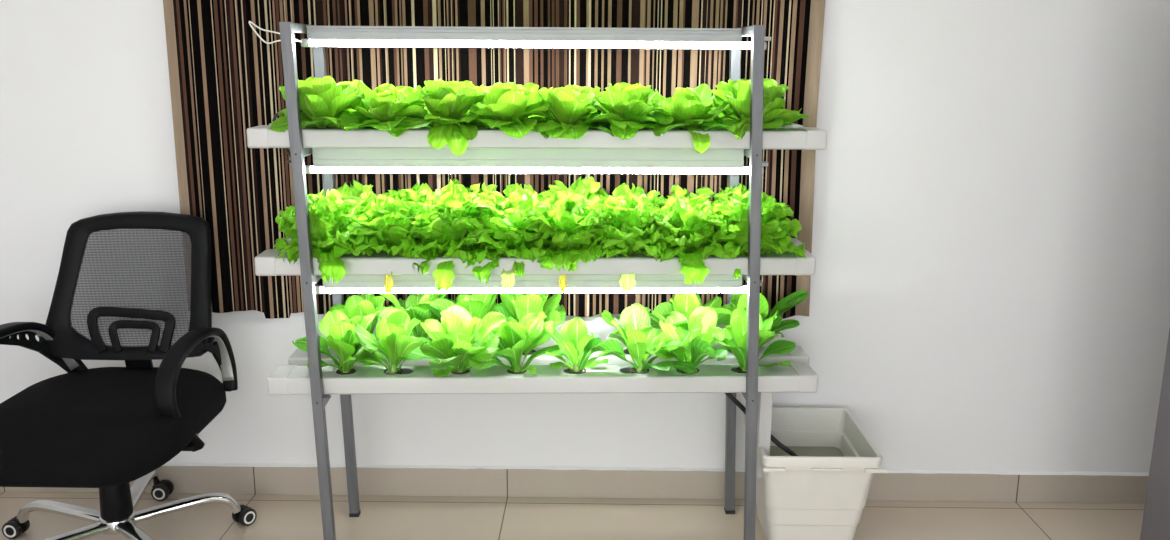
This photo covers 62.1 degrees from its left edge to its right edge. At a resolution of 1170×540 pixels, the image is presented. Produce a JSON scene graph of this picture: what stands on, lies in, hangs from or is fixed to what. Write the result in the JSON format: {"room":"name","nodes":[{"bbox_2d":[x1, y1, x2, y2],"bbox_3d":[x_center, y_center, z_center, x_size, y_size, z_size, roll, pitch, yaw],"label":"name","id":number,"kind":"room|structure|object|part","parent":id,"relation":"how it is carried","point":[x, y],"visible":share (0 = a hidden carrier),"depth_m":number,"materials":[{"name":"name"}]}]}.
{"room":"office","nodes":[
{"label":"office","id":0,"kind":"room"},
{"bbox_2d":[0,491,1144,539],"bbox_3d":[0.199,1.310,0.619,4.395,0.100,5.252,0,12,1],"label":"floor","id":1,"kind":"structure","parent":0,"point":[279,516],"depth_m":2.92,"materials":[{"name":"beige tile"}]},
{"bbox_2d":[0,211,256,539],"bbox_3d":[-1.326,0.335,2.635,0.714,0.922,0.724,0,12,1],"label":"office chair","id":2,"kind":"object","parent":1,"relation":"on","point":[106,429],"visible":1,"depth_m":2.70,"materials":[{"name":"black fabric"}]},
{"bbox_3d":[-1.532,0.284,2.603,0.081,0.231,0.355,5,13,19],"label":"trim","id":3,"kind":"part","parent":2,"relation":"part of","materials":[{"name":"silver metal"}]},
{"bbox_3d":[-1.530,0.285,2.609,0.110,0.277,0.408,5,13,20],"label":"armrest","id":4,"kind":"part","parent":2,"relation":"part of","materials":[{"name":"black plastic"}]},
{"bbox_3d":[-1.487,0.696,2.762,0.294,0.069,0.045,3,13,11],"label":"leg","id":5,"kind":"part","parent":2,"relation":"part of","materials":[{"name":"silver metal"}]},
{"bbox_3d":[-1.400,0.738,2.574,0.045,0.069,0.294,7,14,29],"label":"leg","id":6,"kind":"part","parent":2,"relation":"part of","materials":[{"name":"silver metal"}]},
{"bbox_3d":[-1.278,0.394,2.581,0.555,0.141,0.564,0,12,1],"label":"seat","id":7,"kind":"part","parent":2,"relation":"part of","materials":[{"name":"black fabric"}]},
{"bbox_3d":[-1.291,0.043,2.745,0.482,0.398,0.166,0,12,1],"label":"frame","id":8,"kind":"part","parent":2,"relation":"part of","materials":[{"name":"black plastic"}]},
{"bbox_3d":[-1.281,0.047,2.744,0.362,0.331,0.114,0,12,1],"label":"panel","id":9,"kind":"part","parent":2,"relation":"part of","materials":[{"name":"grey fabric"}]},
{"bbox_3d":[-1.190,0.734,2.597,0.045,0.069,0.294,-11,17,-41],"label":"leg","id":10,"kind":"part","parent":2,"relation":"part of","materials":[{"name":"silver metal"}]},
{"bbox_3d":[-1.331,0.666,2.901,0.045,0.069,0.294,-1,12,-6],"label":"leg","id":11,"kind":"part","parent":2,"relation":"part of","materials":[{"name":"silver metal"}]},
{"bbox_3d":[-1.147,0.690,2.799,0.294,0.069,0.045,-5,14,-24],"label":"leg","id":12,"kind":"part","parent":2,"relation":"part of","materials":[{"name":"silver metal"}]},
{"bbox_3d":[-1.031,0.311,2.593,0.095,0.287,0.323,0,12,1],"label":"armrest","id":13,"kind":"part","parent":2,"relation":"part of","materials":[{"name":"black plastic"}]},
{"bbox_3d":[-1.023,0.306,2.591,0.066,0.235,0.286,2,12,6],"label":"trim","id":14,"kind":"part","parent":2,"relation":"part of","materials":[{"name":"silver metal"}]},
{"bbox_2d":[279,22,764,539],"bbox_3d":[-0.137,0.073,2.656,1.207,1.438,0.336,0,12,-2],"label":"rack","id":15,"kind":"object","parent":1,"relation":"on","point":[298,152],"visible":0.56,"depth_m":2.52,"materials":[{"name":"metal"}]},
{"bbox_3d":[-0.704,0.104,2.490,0.065,1.434,0.027,0,12,-2],"label":"post","id":16,"kind":"part","parent":15,"relation":"part of","materials":[{"name":"metal"}]},
{"bbox_3d":[-0.712,0.038,2.789,0.065,1.434,0.027,0,12,-2],"label":"post","id":17,"kind":"part","parent":15,"relation":"part of","materials":[{"name":"metal"}]},
{"bbox_2d":[249,21,770,49],"bbox_3d":[-0.170,-0.592,2.457,1.305,0.061,0.140,0,12,-2],"label":"light","id":18,"kind":"object","parent":15,"relation":"attached to","point":[353,36],"visible":0.85,"depth_m":2.49,"materials":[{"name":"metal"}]},
{"bbox_2d":[254,249,815,275],"bbox_3d":[-0.123,-0.021,2.551,1.441,0.050,0.114,0,12,-2],"label":"channel","id":19,"kind":"object","parent":15,"relation":"on","point":[267,263],"visible":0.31,"depth_m":2.50,"materials":[{"name":"white plastic"}]},
{"bbox_2d":[274,189,373,283],"bbox_3d":[-0.662,-0.096,2.523,0.274,0.222,0.286,3,13,11],"label":"lettuce","id":20,"kind":"object","parent":19,"relation":"in","point":[329,215],"visible":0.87,"depth_m":2.46,"materials":[{"name":"green plant"}]},
{"bbox_2d":[342,195,444,293],"bbox_3d":[-0.495,-0.074,2.535,0.252,0.251,0.265,-7,14,-30],"label":"lettuce","id":21,"kind":"object","parent":19,"relation":"in","point":[389,221],"visible":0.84,"depth_m":2.46,"materials":[{"name":"green plant"}]},
{"bbox_2d":[399,188,504,293],"bbox_3d":[-0.337,-0.089,2.536,0.285,0.263,0.308,-1,12,-4],"label":"lettuce","id":22,"kind":"object","parent":19,"relation":"in","point":[448,223],"visible":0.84,"depth_m":2.46,"materials":[{"name":"green plant"}]},
{"bbox_2d":[460,188,565,290],"bbox_3d":[-0.191,-0.084,2.528,0.290,0.255,0.270,-2,13,-12],"label":"lettuce","id":23,"kind":"object","parent":19,"relation":"in","point":[508,221],"visible":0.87,"depth_m":2.47,"materials":[{"name":"green plant"}]},
{"bbox_2d":[315,275,761,293],"bbox_3d":[-0.124,0.030,2.594,1.196,0.067,0.042,0,12,-2],"label":"light","id":24,"kind":"object","parent":19,"relation":"attached to","point":[348,283],"visible":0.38,"depth_m":2.58,"materials":[{"name":"white paint"}]},
{"bbox_2d":[525,192,619,292],"bbox_3d":[-0.037,-0.075,2.540,0.282,0.256,0.256,-6,14,-28],"label":"lettuce","id":25,"kind":"object","parent":19,"relation":"in","point":[568,212],"visible":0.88,"depth_m":2.46,"materials":[{"name":"green plant"}]},
{"bbox_2d":[580,194,677,291],"bbox_3d":[0.117,-0.076,2.547,0.288,0.250,0.259,1,12,2],"label":"lettuce","id":26,"kind":"object","parent":19,"relation":"in","point":[633,217],"visible":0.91,"depth_m":2.48,"materials":[{"name":"green plant"}]},
{"bbox_2d":[646,197,740,284],"bbox_3d":[0.273,-0.088,2.548,0.259,0.214,0.247,-7,14,-30],"label":"lettuce","id":27,"kind":"object","parent":19,"relation":"in","point":[692,223],"visible":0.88,"depth_m":2.47,"materials":[{"name":"green plant"}]},
{"bbox_2d":[702,189,805,279],"bbox_3d":[0.438,-0.100,2.548,0.296,0.227,0.264,-1,12,-5],"label":"lettuce","id":28,"kind":"object","parent":19,"relation":"in","point":[773,231],"visible":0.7,"depth_m":2.49,"materials":[{"name":"green plant"}]},
{"bbox_2d":[269,123,802,127],"bbox_3d":[-0.126,-0.375,2.645,1.425,0.049,0.109,0,12,-2],"label":"channel","id":29,"kind":"object","parent":15,"relation":"on","point":[793,125],"visible":0.06,"depth_m":2.61,"materials":[{"name":"white plastic"}]},
{"bbox_2d":[272,108,286,121],"bbox_3d":[-0.764,-0.422,2.597,0.144,0.052,0.018,-2,13,-10],"label":"tube","id":30,"kind":"object","parent":29,"relation":"attached to","point":[276,114],"visible":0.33,"depth_m":2.59,"materials":[{"name":"black plastic"}]},
{"bbox_2d":[301,76,360,119],"bbox_3d":[-0.635,-0.436,2.603,0.259,0.164,0.253,-10,16,-39],"label":"lettuce","id":31,"kind":"object","parent":29,"relation":"in","point":[354,82],"visible":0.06,"depth_m":2.59,"materials":[{"name":"green plant"}]},
{"bbox_2d":[396,86,424,106],"bbox_3d":[-0.486,-0.430,2.621,0.224,0.132,0.209,-2,13,-9],"label":"lettuce","id":32,"kind":"object","parent":29,"relation":"in","point":[406,91],"visible":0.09,"depth_m":2.60,"materials":[{"name":"green plant"}]},
{"bbox_2d":[426,80,478,126],"bbox_3d":[-0.329,-0.435,2.623,0.236,0.152,0.251,1,12,5],"label":"lettuce","id":33,"kind":"object","parent":29,"relation":"in","point":[469,83],"visible":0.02,"depth_m":2.59,"materials":[{"name":"green plant"}]},
{"bbox_2d":[502,83,547,117],"bbox_3d":[-0.181,-0.435,2.641,0.233,0.145,0.214,2,13,8],"label":"lettuce","id":34,"kind":"object","parent":29,"relation":"in","point":[531,87],"visible":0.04,"depth_m":2.62,"materials":[{"name":"green plant"}]},
{"bbox_2d":[543,84,599,116],"bbox_3d":[-0.025,-0.429,2.631,0.261,0.141,0.237,-5,13,-22],"label":"lettuce","id":35,"kind":"object","parent":29,"relation":"in","point":[596,89],"visible":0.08,"depth_m":2.63,"materials":[{"name":"green plant"}]},
{"bbox_2d":[590,83,662,115],"bbox_3d":[0.124,-0.434,2.635,0.236,0.144,0.229,7,14,28],"label":"lettuce","id":36,"kind":"object","parent":29,"relation":"in","point":[610,84],"visible":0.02,"depth_m":2.62,"materials":[{"name":"green plant"}]},
{"bbox_2d":[659,87,716,119],"bbox_3d":[0.276,-0.430,2.643,0.224,0.132,0.209,-8,15,-33],"label":"lettuce","id":37,"kind":"object","parent":29,"relation":"in","point":[662,97],"visible":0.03,"depth_m":2.64,"materials":[{"name":"green plant"}]},
{"bbox_2d":[709,79,791,127],"bbox_3d":[0.433,-0.438,2.646,0.253,0.163,0.270,-4,13,-19],"label":"lettuce","id":38,"kind":"object","parent":29,"relation":"in","point":[732,83],"visible":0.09,"depth_m":2.63,"materials":[{"name":"green plant"}]},
{"bbox_2d":[247,125,826,149],"bbox_3d":[-0.115,-0.339,2.481,1.449,0.049,0.114,0,12,-2],"label":"channel","id":39,"kind":"object","parent":15,"relation":"on","point":[262,136],"visible":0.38,"depth_m":2.43,"materials":[{"name":"white plastic"}]},
{"bbox_2d":[284,148,290,163],"bbox_3d":[-0.764,-0.299,2.492,0.019,0.037,0.155,-5,14,-24],"label":"power cable","id":40,"kind":"object","parent":39,"relation":"hanging from","point":[286,149],"visible":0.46,"depth_m":2.46,"materials":[{"name":"black plastic"}]},
{"bbox_2d":[270,76,371,131],"bbox_3d":[-0.659,-0.403,2.449,0.260,0.168,0.268,0,12,1],"label":"lettuce","id":41,"kind":"object","parent":39,"relation":"in","point":[322,100],"visible":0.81,"depth_m":2.40,"materials":[{"name":"green plant"}]},
{"bbox_2d":[333,80,433,137],"bbox_3d":[-0.502,-0.399,2.448,0.255,0.155,0.247,1,12,2],"label":"lettuce","id":42,"kind":"object","parent":39,"relation":"in","point":[382,105],"visible":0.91,"depth_m":2.40,"materials":[{"name":"green plant"}]},
{"bbox_2d":[395,79,493,155],"bbox_3d":[-0.354,-0.391,2.463,0.239,0.183,0.262,6,14,25],"label":"lettuce","id":43,"kind":"object","parent":39,"relation":"in","point":[445,101],"visible":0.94,"depth_m":2.40,"materials":[{"name":"green plant"}]},
{"bbox_2d":[460,82,557,138],"bbox_3d":[-0.193,-0.399,2.464,0.244,0.154,0.261,-10,16,-39],"label":"lettuce","id":44,"kind":"object","parent":39,"relation":"in","point":[508,104],"visible":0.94,"depth_m":2.41,"materials":[{"name":"green plant"}]},
{"bbox_2d":[305,148,767,174],"bbox_3d":[-0.126,-0.285,2.525,1.206,0.072,0.042,0,12,-2],"label":"light","id":45,"kind":"object","parent":39,"relation":"attached to","point":[325,160],"visible":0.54,"depth_m":2.51,"materials":[{"name":"white paint"}]},
{"bbox_2d":[531,87,613,139],"bbox_3d":[-0.044,-0.396,2.476,0.259,0.141,0.236,4,13,15],"label":"lettuce","id":46,"kind":"object","parent":39,"relation":"in","point":[569,107],"visible":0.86,"depth_m":2.41,"materials":[{"name":"green plant"}]},
{"bbox_2d":[582,82,673,139],"bbox_3d":[0.102,-0.401,2.476,0.240,0.154,0.256,0,12,-4],"label":"lettuce","id":47,"kind":"object","parent":39,"relation":"in","point":[624,106],"visible":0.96,"depth_m":2.41,"materials":[{"name":"green plant"}]},
{"bbox_2d":[642,84,729,152],"bbox_3d":[0.254,-0.391,2.484,0.244,0.169,0.236,0,12,-3],"label":"lettuce","id":48,"kind":"object","parent":39,"relation":"in","point":[687,106],"visible":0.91,"depth_m":2.43,"materials":[{"name":"green plant"}]},
{"bbox_2d":[700,78,808,139],"bbox_3d":[0.430,-0.405,2.485,0.281,0.172,0.241,0,12,-3],"label":"lettuce","id":49,"kind":"object","parent":39,"relation":"in","point":[774,116],"visible":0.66,"depth_m":2.43,"materials":[{"name":"green plant"}]},
{"bbox_2d":[267,363,817,394],"bbox_3d":[-0.107,0.293,2.620,1.454,0.050,0.115,0,12,-2],"label":"channel","id":50,"kind":"object","parent":15,"relation":"on","point":[797,377],"visible":0.8,"depth_m":2.57,"materials":[{"name":"white plastic"}]},
{"bbox_2d":[292,310,375,374],"bbox_3d":[-0.653,0.219,2.577,0.203,0.191,0.265,0,12,1],"label":"romaine lettuce","id":51,"kind":"object","parent":50,"relation":"in","point":[339,334],"visible":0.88,"depth_m":2.55,"materials":[{"name":"green plant"}]},
{"bbox_2d":[336,368,355,374],"bbox_3d":[-0.640,0.290,2.602,0.052,0.041,0.052,0,12,1],"label":"pot","id":52,"kind":"object","parent":50,"relation":"in","point":[342,371],"depth_m":2.59,"materials":[{"name":"black plastic"}]},
{"bbox_2d":[354,307,431,374],"bbox_3d":[-0.513,0.211,2.594,0.225,0.200,0.203,0,12,1],"label":"romaine lettuce","id":53,"kind":"object","parent":50,"relation":"in","point":[394,333],"visible":0.91,"depth_m":2.56,"materials":[{"name":"green plant"}]},
{"bbox_2d":[384,368,403,374],"bbox_3d":[-0.512,0.290,2.606,0.052,0.041,0.052,0,12,1],"label":"pot","id":54,"kind":"object","parent":50,"relation":"in","point":[394,370],"depth_m":2.60,"materials":[{"name":"black plastic"}]},
{"bbox_2d":[396,305,505,376],"bbox_3d":[-0.357,0.211,2.580,0.291,0.208,0.276,0,12,1],"label":"romaine lettuce","id":55,"kind":"object","parent":50,"relation":"in","point":[453,338],"visible":0.94,"depth_m":2.57,"materials":[{"name":"green plant"}]},
{"bbox_2d":[451,369,469,373],"bbox_3d":[-0.335,0.290,2.611,0.052,0.041,0.052,0,12,1],"label":"pot","id":56,"kind":"object","parent":50,"relation":"in","point":[455,371],"depth_m":2.60,"materials":[{"name":"black plastic"}]},
{"bbox_2d":[467,311,565,373],"bbox_3d":[-0.178,0.212,2.576,0.233,0.210,0.208,3,13,12],"label":"romaine lettuce","id":57,"kind":"object","parent":50,"relation":"in","point":[529,333],"visible":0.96,"depth_m":2.58,"materials":[{"name":"green plant"}]},
{"bbox_2d":[507,370,525,373],"bbox_3d":[-0.184,0.290,2.615,0.052,0.041,0.052,0,12,1],"label":"pot","id":58,"kind":"object","parent":50,"relation":"in","point":[509,371],"depth_m":2.60,"materials":[{"name":"black plastic"}]},
{"bbox_2d":[567,369,586,373],"bbox_3d":[-0.022,0.290,2.620,0.052,0.041,0.052,0,12,1],"label":"pot","id":59,"kind":"object","parent":50,"relation":"in","point":[571,371],"depth_m":2.61,"materials":[{"name":"black plastic"}]},
{"bbox_2d":[543,317,614,373],"bbox_3d":[-0.012,0.222,2.615,0.214,0.175,0.153,0,12,1],"label":"romaine lettuce","id":60,"kind":"object","parent":50,"relation":"in","point":[573,337],"visible":0.95,"depth_m":2.61,"materials":[{"name":"green plant"}]},
{"bbox_3d":[-0.022,0.259,2.613,0.018,0.036,0.018,0,12,1],"label":"stem","id":61,"kind":"part","parent":60,"relation":"part of","materials":[{"name":"green plant"}]},
{"bbox_2d":[630,367,648,373],"bbox_3d":[0.147,0.290,2.625,0.052,0.041,0.052,0,12,1],"label":"pot","id":62,"kind":"object","parent":50,"relation":"in","point":[635,369],"depth_m":2.61,"materials":[{"name":"black plastic"}]},
{"bbox_2d":[590,303,695,373],"bbox_3d":[0.145,0.214,2.582,0.270,0.207,0.227,-5,14,-23],"label":"romaine lettuce","id":63,"kind":"object","parent":50,"relation":"in","point":[637,333],"visible":0.92,"depth_m":2.59,"materials":[{"name":"green plant"}]},
{"bbox_3d":[0.147,0.259,2.618,0.018,0.036,0.018,0,12,1],"label":"stem","id":64,"kind":"part","parent":63,"relation":"part of","materials":[{"name":"green plant"}]},
{"bbox_2d":[646,307,730,372],"bbox_3d":[0.296,0.212,2.615,0.256,0.199,0.228,9,15,34],"label":"romaine lettuce","id":65,"kind":"object","parent":50,"relation":"in","point":[696,335],"visible":0.69,"depth_m":2.59,"materials":[{"name":"green plant"}]},
{"bbox_2d":[736,367,745,372],"bbox_3d":[0.434,0.289,2.633,0.052,0.041,0.052,0,12,1],"label":"pot","id":66,"kind":"object","parent":50,"relation":"in","point":[739,369],"depth_m":2.62,"materials":[{"name":"black plastic"}]},
{"bbox_2d":[712,308,795,372],"bbox_3d":[0.437,0.207,2.632,0.218,0.203,0.199,-3,13,-16],"label":"romaine lettuce","id":67,"kind":"object","parent":50,"relation":"in","point":[735,340],"visible":0.7,"depth_m":2.59,"materials":[{"name":"green plant"}]},
{"bbox_2d":[756,393,772,477],"bbox_3d":[0.491,0.444,2.673,0.034,0.263,0.034,0,12,-2],"label":"drain pipe","id":68,"kind":"object","parent":50,"relation":"attached to","point":[764,415],"visible":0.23,"depth_m":2.65,"materials":[{"name":"white plastic"}]},
{"bbox_2d":[286,238,804,248],"bbox_3d":[-0.118,-0.057,2.715,1.448,0.050,0.109,0,12,-2],"label":"channel","id":69,"kind":"object","parent":15,"relation":"on","point":[795,241],"visible":0.02,"depth_m":2.71,"materials":[{"name":"white plastic"}]},
{"bbox_2d":[336,180,378,223],"bbox_3d":[-0.631,-0.140,2.675,0.269,0.206,0.290,-5,14,-23],"label":"lettuce","id":70,"kind":"object","parent":69,"relation":"in","point":[364,195],"visible":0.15,"depth_m":2.64,"materials":[{"name":"green plant"}]},
{"bbox_2d":[377,182,435,202],"bbox_3d":[-0.482,-0.138,2.681,0.263,0.202,0.276,4,13,17],"label":"lettuce","id":71,"kind":"object","parent":69,"relation":"in","point":[422,193],"visible":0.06,"depth_m":2.65,"materials":[{"name":"green plant"}]},
{"bbox_2d":[428,178,496,204],"bbox_3d":[-0.331,-0.144,2.690,0.318,0.217,0.286,7,14,28],"label":"lettuce","id":72,"kind":"object","parent":69,"relation":"in","point":[481,193],"visible":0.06,"depth_m":2.65,"materials":[{"name":"green plant"}]},
{"bbox_2d":[503,183,553,205],"bbox_3d":[-0.174,-0.141,2.699,0.261,0.205,0.287,-5,14,-24],"label":"lettuce","id":73,"kind":"object","parent":69,"relation":"in","point":[512,188],"visible":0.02,"depth_m":2.66,"materials":[{"name":"green plant"}]},
{"bbox_2d":[537,176,608,211],"bbox_3d":[-0.020,-0.147,2.695,0.307,0.223,0.286,-7,14,-30],"label":"lettuce","id":74,"kind":"object","parent":69,"relation":"in","point":[588,188],"visible":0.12,"depth_m":2.68,"materials":[{"name":"green plant"}]},
{"bbox_2d":[600,183,665,211],"bbox_3d":[0.139,-0.143,2.707,0.290,0.206,0.269,-12,17,-43],"label":"lettuce","id":75,"kind":"object","parent":69,"relation":"in","point":[623,189],"visible":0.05,"depth_m":2.68,"materials":[{"name":"green plant"}]},
{"bbox_2d":[652,185,719,210],"bbox_3d":[0.291,-0.138,2.709,0.270,0.198,0.257,0,12,-3],"label":"lettuce","id":76,"kind":"object","parent":69,"relation":"in","point":[704,192],"visible":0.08,"depth_m":2.70,"materials":[{"name":"green plant"}]},
{"bbox_2d":[714,183,789,239],"bbox_3d":[0.438,-0.140,2.711,0.270,0.204,0.300,2,13,7],"label":"lettuce","id":77,"kind":"object","parent":69,"relation":"in","point":[724,198],"visible":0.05,"depth_m":2.69,"materials":[{"name":"green plant"}]},
{"bbox_2d":[288,346,808,365],"bbox_3d":[-0.098,0.257,2.785,1.465,0.050,0.109,0,12,-2],"label":"channel","id":78,"kind":"object","parent":15,"relation":"on","point":[299,357],"visible":0.16,"depth_m":2.74,"materials":[{"name":"white plastic"}]},
{"bbox_2d":[326,293,405,354],"bbox_3d":[-0.623,0.173,2.720,0.216,0.220,0.257,0,12,1],"label":"romaine lettuce","id":79,"kind":"object","parent":78,"relation":"in","point":[365,304],"visible":0.41,"depth_m":2.73,"materials":[{"name":"green plant"}]},
{"bbox_2d":[375,293,446,340],"bbox_3d":[-0.484,0.160,2.769,0.246,0.226,0.232,-4,13,-21],"label":"romaine lettuce","id":80,"kind":"object","parent":78,"relation":"in","point":[416,308],"visible":0.34,"depth_m":2.72,"materials":[{"name":"green plant"}]},
{"bbox_2d":[426,293,510,325],"bbox_3d":[-0.316,0.158,2.767,0.245,0.233,0.252,0,12,1],"label":"romaine lettuce","id":81,"kind":"object","parent":78,"relation":"in","point":[478,305],"visible":0.34,"depth_m":2.71,"materials":[{"name":"green plant"}]},
{"bbox_2d":[493,293,565,354],"bbox_3d":[-0.149,0.162,2.769,0.224,0.225,0.204,-10,16,-39],"label":"romaine lettuce","id":82,"kind":"object","parent":78,"relation":"in","point":[518,305],"visible":0.48,"depth_m":2.75,"materials":[{"name":"green plant"}]},
{"bbox_2d":[601,307,650,353],"bbox_3d":[0.118,0.188,2.793,0.143,0.167,0.193,0,12,1],"label":"romaine lettuce","id":83,"kind":"object","parent":78,"relation":"in","point":[607,316],"visible":0.16,"depth_m":2.78,"materials":[{"name":"green plant"}]},
{"bbox_2d":[648,293,730,328],"bbox_3d":[0.279,0.160,2.765,0.269,0.235,0.222,0,12,1],"label":"romaine lettuce","id":84,"kind":"object","parent":78,"relation":"in","point":[685,304],"visible":0.34,"depth_m":2.74,"materials":[{"name":"green plant"}]},
{"bbox_2d":[725,393,797,455],"bbox_3d":[0.499,0.426,2.748,0.270,0.277,0.033,2,12,7],"label":"hose","id":85,"kind":"object","parent":78,"relation":"attached to","point":[730,396],"visible":0.43,"depth_m":2.74,"materials":[{"name":"black rubber"}]},
{"bbox_2d":[717,290,807,337],"bbox_3d":[0.490,0.158,2.770,0.251,0.240,0.198,6,14,24],"label":"romaine lettuce","id":86,"kind":"object","parent":78,"relation":"in","point":[738,300],"visible":0.25,"depth_m":2.76,"materials":[{"name":"green plant"}]},
{"bbox_3d":[0.428,0.038,2.822,0.065,1.434,0.027,0,12,-2],"label":"post","id":87,"kind":"part","parent":15,"relation":"part of","materials":[{"name":"metal"}]},
{"bbox_3d":[0.437,0.103,2.523,0.065,1.434,0.027,0,12,-2],"label":"post","id":88,"kind":"part","parent":15,"relation":"part of","materials":[{"name":"metal"}]},
{"bbox_2d":[743,407,887,539],"bbox_3d":[0.643,0.616,2.815,0.335,0.319,0.392,0,12,1],"label":"bin","id":89,"kind":"object","parent":1,"relation":"on","point":[798,497],"visible":0.85,"depth_m":2.68,"materials":[{"name":"plastic"}]},
{"bbox_3d":[0.507,0.535,2.606,0.060,0.010,0.016,0,12,1],"label":"handle","id":90,"kind":"part","parent":89,"relation":"part of","materials":[{"name":"plastic"}]},
{"bbox_2d":[770,446,844,456],"bbox_3d":[0.639,0.570,2.807,0.262,0.001,0.310,0,12,1],"label":"water","id":91,"kind":"object","parent":89,"relation":"in","point":[816,451],"visible":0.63,"depth_m":2.92,"materials":[{"name":"white liquid"}]},
{"bbox_3d":[0.780,0.537,2.603,0.059,0.010,0.016,0,12,1],"label":"handle","id":92,"kind":"part","parent":89,"relation":"part of","materials":[{"name":"plastic"}]},
{"bbox_2d":[1140,328,1169,539],"bbox_3d":[1.750,0.001,1.956,0.780,1.900,0.536,0,12,1],"label":"tall cabinet","id":93,"kind":"object","parent":1,"relation":"on","point":[1156,516],"visible":1,"depth_m":2.29,"materials":[{"name":"grey laminate"}]},
{"bbox_2d":[0,0,1169,471],"bbox_3d":[0.239,-0.634,2.829,4.395,2.750,0.100,0,12,1],"label":"wall","id":94,"kind":"structure","parent":0,"point":[990,284],"depth_m":2.90,"materials":[{"name":"paint"}]},
{"bbox_2d":[163,0,825,318],"bbox_3d":[-0.256,-0.520,2.775,2.020,1.368,0.065,0,12,1],"label":"curtain","id":95,"kind":"object","parent":94,"relation":"hanging from","point":[225,81],"visible":0.34,"depth_m":2.75,"materials":[{"name":"multicoloured fabric"}]},
{"bbox_2d":[0,466,1148,503],"bbox_3d":[0.231,0.674,3.060,4.195,0.095,0.011,0,12,1],"label":"baseboard","id":96,"kind":"structure","parent":94,"relation":"attached to","point":[943,487],"depth_m":3.06,"materials":[{"name":"beige tile"}]},
{"bbox_2d":[162,462,1148,475],"bbox_3d":[0.231,0.624,3.047,4.193,0.009,0.013,0,12,1],"label":"trim","id":97,"kind":"structure","parent":94,"relation":"attached to","point":[1092,473],"depth_m":3.05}
]}

